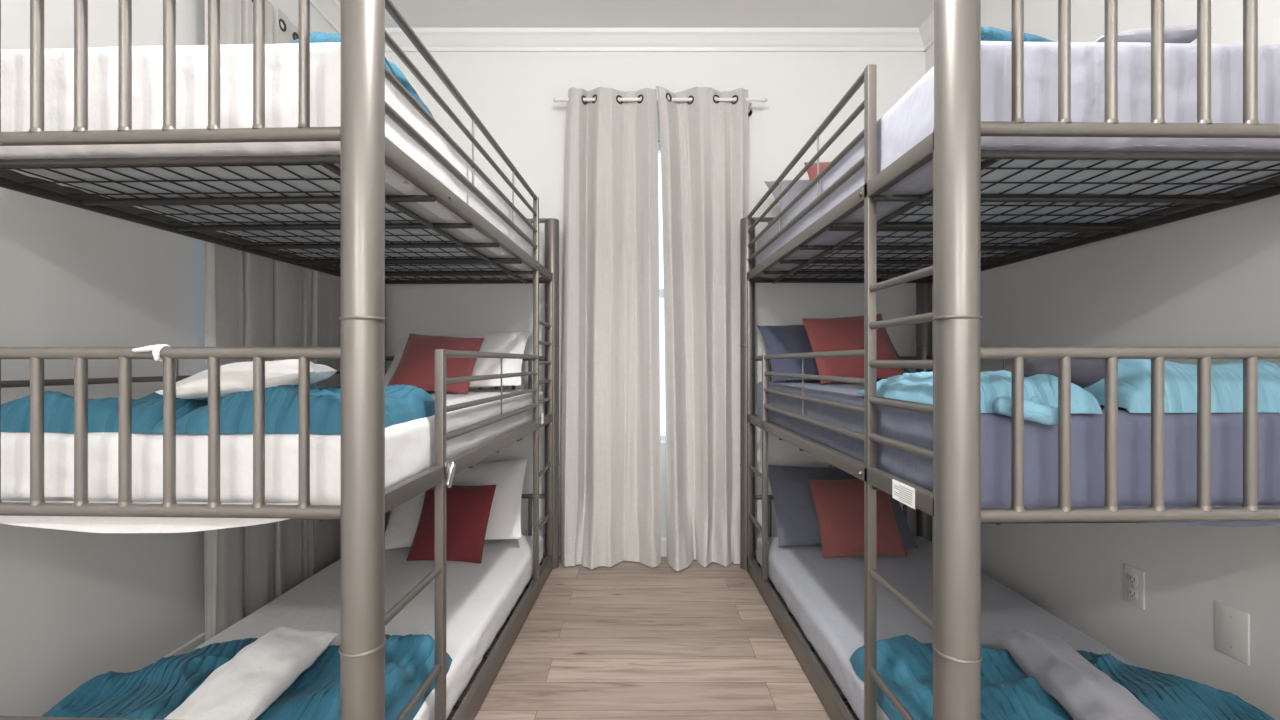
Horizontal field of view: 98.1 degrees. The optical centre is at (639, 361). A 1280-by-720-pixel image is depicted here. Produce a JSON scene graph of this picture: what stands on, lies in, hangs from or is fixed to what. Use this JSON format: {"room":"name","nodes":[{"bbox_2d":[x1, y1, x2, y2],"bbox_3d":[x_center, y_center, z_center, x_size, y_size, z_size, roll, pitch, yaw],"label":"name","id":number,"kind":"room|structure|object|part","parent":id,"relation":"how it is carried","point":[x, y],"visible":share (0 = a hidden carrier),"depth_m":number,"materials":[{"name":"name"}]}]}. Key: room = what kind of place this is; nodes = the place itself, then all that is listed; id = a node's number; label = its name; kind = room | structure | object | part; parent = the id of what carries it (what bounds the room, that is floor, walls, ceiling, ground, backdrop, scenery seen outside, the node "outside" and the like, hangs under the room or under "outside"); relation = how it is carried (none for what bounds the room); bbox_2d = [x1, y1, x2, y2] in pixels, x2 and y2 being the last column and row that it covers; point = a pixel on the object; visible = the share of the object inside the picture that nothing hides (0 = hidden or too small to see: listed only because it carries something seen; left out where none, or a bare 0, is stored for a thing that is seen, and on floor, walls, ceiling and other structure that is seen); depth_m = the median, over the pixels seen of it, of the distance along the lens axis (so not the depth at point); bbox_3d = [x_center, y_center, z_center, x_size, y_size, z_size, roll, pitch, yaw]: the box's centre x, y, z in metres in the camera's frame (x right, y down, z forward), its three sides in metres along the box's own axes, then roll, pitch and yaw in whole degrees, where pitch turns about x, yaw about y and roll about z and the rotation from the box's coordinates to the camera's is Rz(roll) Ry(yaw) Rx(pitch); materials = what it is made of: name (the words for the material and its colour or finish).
{"room":"dormitory","nodes":[
{"label":"dormitory","id":0,"kind":"room"},
{"bbox_2d":[0,0,337,716],"bbox_3d":[-1.705,-0.381,-0.100,0.120,3.000,6.840,0,0,0],"label":"wall","id":1,"kind":"structure","parent":0,"point":[76,607],"depth_m":1.66,"materials":[{"name":"white paint"}]},
{"bbox_2d":[164,632,204,657],"bbox_3d":[-1.638,1.069,-0.100,0.014,0.100,6.600,0,0,0],"label":"baseboard","id":2,"kind":"structure","parent":1,"relation":"attached to","point":[200,639],"depth_m":2.02,"materials":[{"name":"white paint"}]},
{"bbox_2d":[310,0,339,33],"bbox_3d":[-1.608,-1.833,-0.100,0.074,0.095,6.600,0,0,0],"label":"trim","id":3,"kind":"structure","parent":1,"relation":"attached to","point":[329,10],"depth_m":2.88,"materials":[{"name":"white paint"}]},
{"bbox_3d":[-1.631,-1.447,2.495,0.128,0.070,1.122,0,0,0],"label":"curtain rod","id":4,"kind":"object","parent":1,"relation":"attached to","visible":0},
{"bbox_2d":[204,0,339,641],"bbox_3d":[-1.633,-0.206,2.498,0.172,2.642,0.966,0,0,0],"label":"curtain","id":5,"kind":"object","parent":4,"relation":"hanging from","point":[252,300],"visible":0.26,"depth_m":2.28,"materials":[{"name":"fabric"}]},
{"bbox_2d":[338,0,933,27],"bbox_3d":[0.000,-1.921,-0.100,3.530,0.080,6.840,0,0,0],"label":"ceiling","id":6,"kind":"structure","parent":0,"point":[418,13],"depth_m":2.99,"materials":[{"name":"white paint"}]},
{"bbox_2d":[446,557,858,719],"bbox_3d":[0.000,1.159,-0.100,3.530,0.080,6.840,0,0,0],"label":"floor","id":7,"kind":"structure","parent":0,"point":[625,640],"depth_m":2.13,"materials":[{"name":"brown wood"}]},
{"bbox_2d":[0,0,559,719],"bbox_3d":[-0.998,0.167,2.085,1.051,1.905,2.016,0,0,2],"label":"bunk bed","id":8,"kind":"object","parent":7,"relation":"on","point":[365,150],"depth_m":1.12,"materials":[{"name":"beige metal"}]},
{"bbox_3d":[-1.033,0.735,1.121,0.905,0.025,0.025,0,0,2],"label":"rail","id":9,"kind":"part","parent":8,"relation":"part of","materials":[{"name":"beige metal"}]},
{"bbox_3d":[-0.980,-0.018,1.116,0.051,0.036,0.042,0,0,0],"label":"cloth strip","id":10,"kind":"part","parent":8,"relation":"part of","materials":[{"name":"white fabric"}]},
{"bbox_3d":[-1.033,-0.018,1.121,0.905,0.025,0.025,0,0,2],"label":"rail","id":11,"kind":"part","parent":8,"relation":"part of","materials":[{"name":"beige metal"}]},
{"bbox_3d":[-1.480,-0.454,2.103,0.025,0.042,1.858,0,0,2],"label":"rail","id":12,"kind":"part","parent":8,"relation":"part of","materials":[{"name":"beige metal"}]},
{"bbox_3d":[-1.033,-0.454,1.121,0.905,0.027,0.027,0,0,2],"label":"rail","id":13,"kind":"part","parent":8,"relation":"part of","materials":[{"name":"beige metal"}]},
{"bbox_3d":[-1.033,0.299,1.121,0.905,0.027,0.027,0,0,2],"label":"rail","id":14,"kind":"part","parent":8,"relation":"part of","materials":[{"name":"beige metal"}]},
{"bbox_2d":[0,42,542,279],"bbox_3d":[-0.998,-0.559,2.085,0.908,0.241,1.832,0,0,2],"label":"mattress","id":15,"kind":"object","parent":8,"relation":"on","point":[281,60],"visible":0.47,"depth_m":1.19,"materials":[{"name":"grey fabric"}]},
{"bbox_2d":[287,32,436,121],"bbox_3d":[-1.009,-0.720,1.441,0.870,0.088,0.518,0,0,0],"label":"quilt","id":16,"kind":"object","parent":15,"relation":"on","point":[315,37],"visible":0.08,"depth_m":1.31,"materials":[{"name":"blue fabric"}]},
{"bbox_2d":[0,390,542,532],"bbox_3d":[-0.999,0.254,2.082,0.918,0.214,1.842,0,0,2],"label":"mattress","id":17,"kind":"object","parent":8,"relation":"on","point":[410,445],"visible":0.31,"depth_m":1.17,"materials":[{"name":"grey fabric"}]},
{"bbox_2d":[1,384,434,433],"bbox_3d":[-1.015,0.099,1.424,0.872,0.105,0.518,0,0,0],"label":"quilt","id":18,"kind":"object","parent":17,"relation":"on","point":[403,403],"visible":0.67,"depth_m":1.20,"materials":[{"name":"blue fabric"}]},
{"bbox_2d":[156,359,337,398],"bbox_3d":[-0.894,0.039,1.286,0.303,0.090,0.170,0,0,-9],"label":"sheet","id":19,"kind":"object","parent":18,"relation":"on","point":[236,377],"visible":0.55,"depth_m":1.22,"materials":[{"name":"white fabric"}]},
{"bbox_2d":[387,334,483,393],"bbox_3d":[-0.958,0.004,2.625,0.369,0.286,0.271,0,0,0],"label":"cushion","id":20,"kind":"object","parent":17,"relation":"on","point":[416,366],"visible":0.77,"depth_m":2.56,"materials":[{"name":"red fabric"}]},
{"bbox_2d":[385,332,529,387],"bbox_3d":[-0.929,-0.009,2.823,0.718,0.306,0.343,0,0,0],"label":"pillow","id":21,"kind":"object","parent":17,"relation":"on","point":[506,342],"visible":0.37,"depth_m":2.78,"materials":[{"name":"white fabric"}]},
{"bbox_3d":[-0.550,0.171,1.104,0.079,1.896,0.079,0,0,2],"label":"post","id":22,"kind":"part","parent":8,"relation":"part of","materials":[{"name":"beige metal"}]},
{"bbox_2d":[188,535,542,719],"bbox_3d":[-0.998,0.996,2.085,0.907,0.142,1.832,0,0,2],"label":"mattress","id":23,"kind":"object","parent":8,"relation":"on","point":[480,598],"visible":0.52,"depth_m":2.12,"materials":[{"name":"grey fabric"}]},
{"bbox_2d":[41,634,451,719],"bbox_3d":[-1.012,0.852,1.487,0.875,0.156,0.636,0,0,0],"label":"quilt","id":24,"kind":"object","parent":23,"relation":"on","point":[154,691],"visible":0.67,"depth_m":1.44,"materials":[{"name":"blue fabric"}]},
{"bbox_2d":[164,625,339,719],"bbox_3d":[-0.963,0.787,1.399,0.200,0.110,0.442,0,0,-4],"label":"folded blanket","id":25,"kind":"object","parent":24,"relation":"on","point":[246,685],"visible":1,"depth_m":1.34,"materials":[{"name":"white fabric"}]},
{"bbox_2d":[407,485,495,563],"bbox_3d":[-0.895,0.765,2.657,0.360,0.320,0.211,0,0,6],"label":"cushion","id":26,"kind":"object","parent":23,"relation":"on","point":[468,508],"visible":0.86,"depth_m":2.60,"materials":[{"name":"red fabric"}]},
{"bbox_2d":[385,458,527,549],"bbox_3d":[-0.946,0.725,2.873,0.730,0.394,0.321,0,0,0],"label":"pillow","id":27,"kind":"object","parent":23,"relation":"on","point":[504,522],"visible":0.48,"depth_m":2.81,"materials":[{"name":"white fabric"}]},
{"bbox_3d":[-1.445,0.171,3.067,0.079,1.896,0.079,0,0,2],"label":"post","id":28,"kind":"part","parent":8,"relation":"part of","materials":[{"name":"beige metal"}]},
{"bbox_3d":[-0.963,-0.018,3.050,0.905,0.025,0.025,0,0,2],"label":"rail","id":29,"kind":"part","parent":8,"relation":"part of","materials":[{"name":"beige metal"}]},
{"bbox_3d":[-0.963,-0.454,3.050,0.905,0.027,0.027,0,0,2],"label":"rail","id":30,"kind":"part","parent":8,"relation":"part of","materials":[{"name":"beige metal"}]},
{"bbox_3d":[-0.516,-0.454,2.068,0.025,0.042,1.858,0,0,2],"label":"rail","id":31,"kind":"part","parent":8,"relation":"part of","materials":[{"name":"beige metal"}]},
{"bbox_3d":[-0.516,0.299,2.068,0.025,0.042,1.858,0,0,2],"label":"rail","id":32,"kind":"part","parent":8,"relation":"part of","materials":[{"name":"beige metal"}]},
{"bbox_3d":[-0.516,1.071,2.068,0.025,0.080,1.858,0,0,2],"label":"rail","id":33,"kind":"part","parent":8,"relation":"part of","materials":[{"name":"beige metal"}]},
{"bbox_3d":[-0.963,0.735,3.050,0.905,0.025,0.025,0,0,2],"label":"rail","id":34,"kind":"part","parent":8,"relation":"part of","materials":[{"name":"beige metal"}]},
{"bbox_3d":[-0.963,-0.771,3.050,0.905,0.025,0.025,0,0,2],"label":"rail","id":35,"kind":"part","parent":8,"relation":"part of","materials":[{"name":"beige metal"}]},
{"bbox_3d":[-0.481,0.171,3.032,0.079,1.896,0.079,0,0,2],"label":"post","id":36,"kind":"part","parent":8,"relation":"part of","materials":[{"name":"beige metal"}]},
{"bbox_2d":[740,0,1279,719],"bbox_3d":[1.083,0.167,2.054,1.051,1.905,2.016,0,0,-1],"label":"bunk bed","id":37,"kind":"object","parent":7,"relation":"on","point":[953,145],"visible":0.7,"depth_m":1.08,"materials":[{"name":"beige metal"}]},
{"bbox_3d":[0.584,0.171,3.010,0.079,1.896,0.079,0,0,-1],"label":"post","id":38,"kind":"part","parent":37,"relation":"part of","materials":[{"name":"beige metal"}]},
{"bbox_3d":[1.066,-0.771,3.019,0.905,0.025,0.025,0,0,-1],"label":"rail","id":39,"kind":"part","parent":37,"relation":"part of","materials":[{"name":"beige metal"}]},
{"bbox_3d":[1.066,0.735,3.019,0.905,0.025,0.025,0,0,-1],"label":"rail","id":40,"kind":"part","parent":37,"relation":"part of","materials":[{"name":"beige metal"}]},
{"bbox_3d":[0.600,1.071,2.046,0.025,0.080,1.858,0,0,-1],"label":"rail","id":41,"kind":"part","parent":37,"relation":"part of","materials":[{"name":"beige metal"}]},
{"bbox_3d":[1.066,-0.454,3.019,0.905,0.027,0.027,0,0,-1],"label":"rail","id":42,"kind":"part","parent":37,"relation":"part of","materials":[{"name":"beige metal"}]},
{"bbox_3d":[1.066,-0.018,3.019,0.905,0.025,0.025,0,0,-1],"label":"rail","id":43,"kind":"part","parent":37,"relation":"part of","materials":[{"name":"beige metal"}]},
{"bbox_3d":[0.600,-0.454,2.046,0.025,0.042,1.858,0,0,-1],"label":"rail","id":44,"kind":"part","parent":37,"relation":"part of","materials":[{"name":"beige metal"}]},
{"bbox_3d":[0.600,0.299,2.046,0.025,0.042,1.858,0,0,-1],"label":"rail","id":45,"kind":"part","parent":37,"relation":"part of","materials":[{"name":"beige metal"}]},
{"bbox_3d":[1.549,0.171,3.027,0.079,1.896,0.079,0,0,-1],"label":"post","id":46,"kind":"part","parent":37,"relation":"part of","materials":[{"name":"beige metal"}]},
{"bbox_2d":[756,536,1138,719],"bbox_3d":[1.083,0.996,2.054,0.908,0.143,1.832,0,0,-1],"label":"mattress","id":47,"kind":"object","parent":37,"relation":"on","point":[825,596],"visible":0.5,"depth_m":2.11,"materials":[{"name":"grey fabric"}]},
{"bbox_2d":[768,465,917,547],"bbox_3d":[1.030,0.743,2.893,0.700,0.358,0.326,0,0,0],"label":"pillow","id":48,"kind":"object","parent":47,"relation":"on","point":[797,521],"visible":0.48,"depth_m":2.84,"materials":[{"name":"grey fabric"}]},
{"bbox_2d":[808,479,907,557],"bbox_3d":[1.052,0.752,2.710,0.393,0.345,0.241,0,0,0],"label":"cushion","id":49,"kind":"object","parent":47,"relation":"on","point":[839,503],"visible":0.8,"depth_m":2.66,"materials":[{"name":"red fabric"}]},
{"bbox_2d":[849,634,1274,719],"bbox_3d":[1.081,0.861,1.453,0.893,0.136,0.604,0,0,0],"label":"quilt","id":50,"kind":"object","parent":47,"relation":"on","point":[905,663],"visible":0.59,"depth_m":1.41,"materials":[{"name":"blue fabric"}]},
{"bbox_2d":[991,629,1159,719],"bbox_3d":[1.091,0.791,1.399,0.180,0.101,0.467,0,0,9],"label":"blanket","id":51,"kind":"object","parent":50,"relation":"on","point":[1084,691],"visible":0.99,"depth_m":1.33,"materials":[{"name":"grey fabric"}]},
{"bbox_3d":[0.617,0.171,1.081,0.079,1.896,0.079,0,0,-1],"label":"post","id":52,"kind":"part","parent":37,"relation":"part of","materials":[{"name":"beige metal"}]},
{"bbox_2d":[756,41,1279,278],"bbox_3d":[1.083,-0.553,2.054,0.908,0.229,1.832,0,0,-1],"label":"mattress","id":53,"kind":"object","parent":37,"relation":"on","point":[910,120],"visible":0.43,"depth_m":1.17,"materials":[{"name":"grey fabric"}]},
{"bbox_2d":[764,180,809,210],"bbox_3d":[1.024,-0.823,2.846,0.700,0.304,0.334,0,0,-2],"label":"pillow","id":54,"kind":"object","parent":53,"relation":"on","point":[799,185],"visible":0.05,"depth_m":2.85,"materials":[{"name":"grey fabric"}]},
{"bbox_2d":[804,162,829,181],"bbox_3d":[1.008,-0.829,2.622,0.405,0.321,0.254,0,0,4],"label":"cushion","id":55,"kind":"object","parent":53,"relation":"on","point":[812,171],"visible":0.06,"depth_m":2.69,"materials":[{"name":"red fabric"}]},
{"bbox_2d":[981,26,1054,41],"bbox_3d":[0.861,-0.707,1.386,0.346,0.074,0.411,0,0,0],"label":"quilt","id":56,"kind":"object","parent":53,"relation":"on","point":[987,33],"visible":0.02,"depth_m":1.20,"materials":[{"name":"blue fabric"}]},
{"bbox_2d":[1093,25,1211,42],"bbox_3d":[1.104,-0.705,1.249,0.221,0.064,0.140,0,0,4],"label":"pillow","id":57,"kind":"object","parent":53,"relation":"on","point":[1172,33],"visible":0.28,"depth_m":1.19,"materials":[{"name":"grey fabric"}]},
{"bbox_2d":[757,381,1279,526],"bbox_3d":[1.083,0.219,2.052,0.910,0.237,1.839,0,0,-1],"label":"mattress","id":58,"kind":"object","parent":37,"relation":"on","point":[914,428],"visible":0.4,"depth_m":1.14,"materials":[{"name":"grey"}]},
{"bbox_2d":[757,325,909,381],"bbox_3d":[0.983,-0.050,2.833,0.704,0.295,0.362,0,0,0],"label":"pillow","id":59,"kind":"object","parent":58,"relation":"on","point":[785,339],"visible":0.41,"depth_m":2.79,"materials":[{"name":"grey fabric"}]},
{"bbox_2d":[802,314,904,383],"bbox_3d":[0.993,-0.067,2.599,0.396,0.336,0.255,0,0,0],"label":"cushion","id":60,"kind":"object","parent":58,"relation":"on","point":[842,333],"visible":0.69,"depth_m":2.56,"materials":[{"name":"red fabric"}]},
{"bbox_2d":[857,359,1279,424],"bbox_3d":[1.090,0.053,1.398,0.902,0.150,0.603,0,0,0],"label":"quilt","id":61,"kind":"object","parent":58,"relation":"on","point":[1134,375],"visible":0.63,"depth_m":1.16,"materials":[{"name":"blue fabric"}]},
{"bbox_2d":[1024,359,1118,387],"bbox_3d":[1.038,0.017,1.323,0.221,0.097,0.170,0,0,17],"label":"pillow","id":62,"kind":"object","parent":61,"relation":"on","point":[1084,372],"visible":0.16,"depth_m":1.26,"materials":[{"name":"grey fabric"}]},
{"bbox_3d":[1.565,-0.454,2.062,0.025,0.042,1.858,0,0,-1],"label":"rail","id":63,"kind":"part","parent":37,"relation":"part of","materials":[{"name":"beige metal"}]},
{"bbox_3d":[1.099,-0.018,1.089,0.905,0.025,0.025,0,0,-1],"label":"rail","id":64,"kind":"part","parent":37,"relation":"part of","materials":[{"name":"beige metal"}]},
{"bbox_3d":[1.099,-0.454,1.089,0.905,0.027,0.027,0,0,-1],"label":"rail","id":65,"kind":"part","parent":37,"relation":"part of","materials":[{"name":"beige metal"}]},
{"bbox_3d":[1.099,0.299,1.089,0.905,0.027,0.027,0,0,-1],"label":"rail","id":66,"kind":"part","parent":37,"relation":"part of","materials":[{"name":"beige metal"}]},
{"bbox_2d":[385,52,924,538],"bbox_3d":[0.000,-0.381,3.260,3.290,3.000,0.120,0,0,0],"label":"wall","id":67,"kind":"structure","parent":0,"point":[512,94],"depth_m":3.20,"materials":[{"name":"white paint"}]},
{"bbox_2d":[543,539,757,556],"bbox_3d":[0.000,1.069,3.193,3.262,0.100,0.014,0,0,0],"label":"baseboard","id":68,"kind":"structure","parent":67,"relation":"attached to","point":[663,541],"depth_m":3.19,"materials":[{"name":"white paint"}]},
{"bbox_2d":[385,28,924,51],"bbox_3d":[0.000,-1.833,3.163,3.290,0.095,0.074,0,0,0],"label":"trim","id":69,"kind":"structure","parent":67,"relation":"attached to","point":[434,39],"depth_m":3.15,"materials":[{"name":"white paint"}]},
{"bbox_2d":[553,97,767,116],"bbox_3d":[0.114,-1.447,3.153,1.200,0.070,0.128,0,0,0],"label":"curtain rod","id":70,"kind":"object","parent":67,"relation":"attached to","point":[555,99],"visible":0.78,"depth_m":3.10,"materials":[{"name":"white metal"}]},
{"bbox_2d":[561,87,660,568],"bbox_3d":[-0.165,-0.206,3.068,0.559,2.641,0.183,0,0,0],"label":"curtain","id":71,"kind":"object","parent":70,"relation":"hanging from","point":[611,443],"visible":0.99,"depth_m":3.07,"materials":[{"name":"fabric"}]},
{"bbox_3d":[0.114,-1.466,3.105,1.128,0.019,0.019,0,0,0],"label":"rod","id":72,"kind":"part","parent":70,"relation":"part of","materials":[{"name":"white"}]},
{"bbox_2d":[655,86,747,570],"bbox_3d":[0.351,-0.207,3.078,0.518,2.642,0.181,0,0,-13],"label":"curtain","id":73,"kind":"object","parent":70,"relation":"hanging from","point":[704,140],"visible":0.91,"depth_m":3.10,"materials":[{"name":"fabric"}]},
{"bbox_2d":[658,142,665,444],"bbox_3d":[0.110,-0.401,3.245,0.820,1.760,0.090,0,0,0],"label":"window","id":74,"kind":"structure","parent":67,"relation":"in","point":[661,285],"depth_m":3.26,"materials":[{"name":"white glass"}]},
{"bbox_3d":[0.110,-0.828,3.260,0.720,0.805,0.006,0,0,0],"label":"pane","id":75,"kind":"part","parent":74,"relation":"part of","materials":[{"name":"clear glass"}]},
{"bbox_3d":[0.110,0.027,3.260,0.720,0.805,0.006,0,0,0],"label":"pane","id":76,"kind":"part","parent":74,"relation":"part of","materials":[{"name":"clear glass"}]},
{"bbox_2d":[925,0,1279,719],"bbox_3d":[1.705,-0.381,-0.100,0.120,3.000,6.840,0,0,0],"label":"wall","id":77,"kind":"structure","parent":0,"point":[1212,278],"depth_m":1.77,"materials":[{"name":"white paint"}]},
{"bbox_2d":[919,10,933,51],"bbox_3d":[1.608,-1.833,-0.100,0.074,0.095,6.600,0,0,0],"label":"trim","id":78,"kind":"structure","parent":77,"relation":"attached to","point":[926,30],"depth_m":3.09,"materials":[{"name":"white paint"}]},
{"bbox_2d":[1124,563,1144,609],"bbox_3d":[1.640,0.745,1.845,0.009,0.125,0.076,0,0,0],"label":"wall outlet","id":79,"kind":"object","parent":77,"relation":"attached to","point":[1134,578],"visible":1,"depth_m":1.84,"materials":[{"name":"white plastic"}]},
{"bbox_2d":[1128,573,1137,584],"bbox_3d":[1.638,0.721,1.845,0.004,0.030,0.034,0,0,0],"label":"socket","id":80,"kind":"object","parent":79,"relation":"attached to","point":[1132,577],"depth_m":1.84,"materials":[{"name":"grey plastic"}]},
{"bbox_2d":[1128,587,1137,599],"bbox_3d":[1.638,0.769,1.845,0.004,0.030,0.034,0,0,0],"label":"socket","id":81,"kind":"object","parent":79,"relation":"attached to","point":[1132,591],"depth_m":1.84,"materials":[{"name":"grey plastic"}]},
{"bbox_2d":[1215,600,1249,664],"bbox_3d":[1.641,0.750,1.540,0.007,0.140,0.088,0,0,0],"label":"blank wall plate","id":82,"kind":"object","parent":77,"relation":"attached to","point":[1232,625],"visible":1,"depth_m":1.54,"materials":[{"name":"white plastic"}]}
]}

